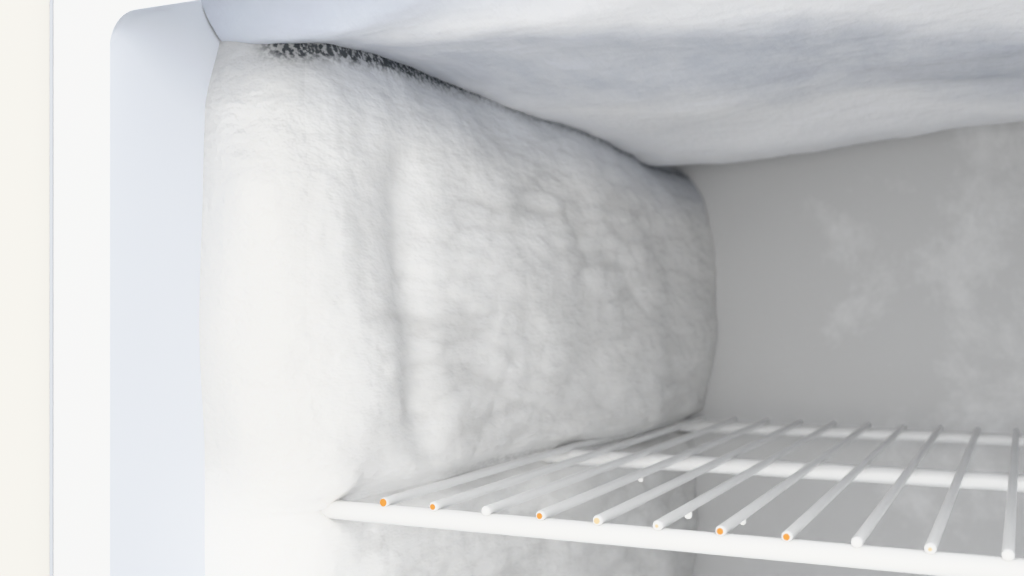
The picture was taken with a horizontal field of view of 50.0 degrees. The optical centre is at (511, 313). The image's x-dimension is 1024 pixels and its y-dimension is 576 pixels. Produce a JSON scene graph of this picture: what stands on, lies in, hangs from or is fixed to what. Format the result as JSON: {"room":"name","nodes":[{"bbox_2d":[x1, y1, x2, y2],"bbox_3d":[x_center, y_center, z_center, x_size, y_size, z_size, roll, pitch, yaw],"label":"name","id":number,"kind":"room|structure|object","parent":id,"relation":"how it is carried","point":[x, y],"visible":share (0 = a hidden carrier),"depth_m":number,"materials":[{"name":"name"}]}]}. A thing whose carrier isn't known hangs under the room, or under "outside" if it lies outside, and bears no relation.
{"room":"freezer interior","nodes":[
{"label":"freezer interior","id":0,"kind":"room"},
{"bbox_2d":[0,0,193,575],"bbox_3d":[-0.010,0.109,0.384,0.784,0.655,0.038,0,0,25],"label":"freezer","id":1,"kind":"object","parent":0,"point":[55,54],"visible":1,"depth_m":0.45,"materials":[{"name":"white plastic"}]},
{"bbox_2d":[110,0,219,575],"bbox_3d":[-0.030,0.114,0.680,0.030,0.545,0.550,0,0,25],"label":"door frame","id":2,"kind":"structure","parent":0,"point":[162,62],"depth_m":0.46,"materials":[{"name":"white plastic"}]},
{"bbox_2d":[199,40,716,575],"bbox_3d":[0.014,0.046,0.688,0.096,0.401,0.499,0,0,26],"label":"ice","id":3,"kind":"object","parent":2,"relation":"attached to","point":[410,278],"visible":0.78,"depth_m":0.56,"materials":[{"name":"white ice"}]},
{"bbox_2d":[320,416,1023,575],"bbox_3d":[0.205,0.096,0.605,0.520,0.030,0.447,0,0,25],"label":"wire shelf","id":4,"kind":"object","parent":2,"relation":"attached to","point":[929,561],"visible":0.86,"depth_m":0.49,"materials":[{"name":"white metal"}]},
{"bbox_2d":[674,121,1023,575],"bbox_3d":[0.308,0.114,0.826,0.520,0.545,0.001,0,0,25],"label":"wall","id":5,"kind":"structure","parent":0,"point":[880,284],"depth_m":0.84,"materials":[{"name":"white plastic"}]},
{"label":"ceiling","id":6,"kind":"structure","parent":0,"visible":0},
{"bbox_2d":[201,0,1023,165],"bbox_3d":[0.196,-0.135,0.585,0.518,0.047,0.530,0,0,25],"label":"ice","id":7,"kind":"object","parent":6,"relation":"attached to","point":[662,82],"visible":0.87,"depth_m":0.56,"materials":[{"name":"white ice"}]}
]}

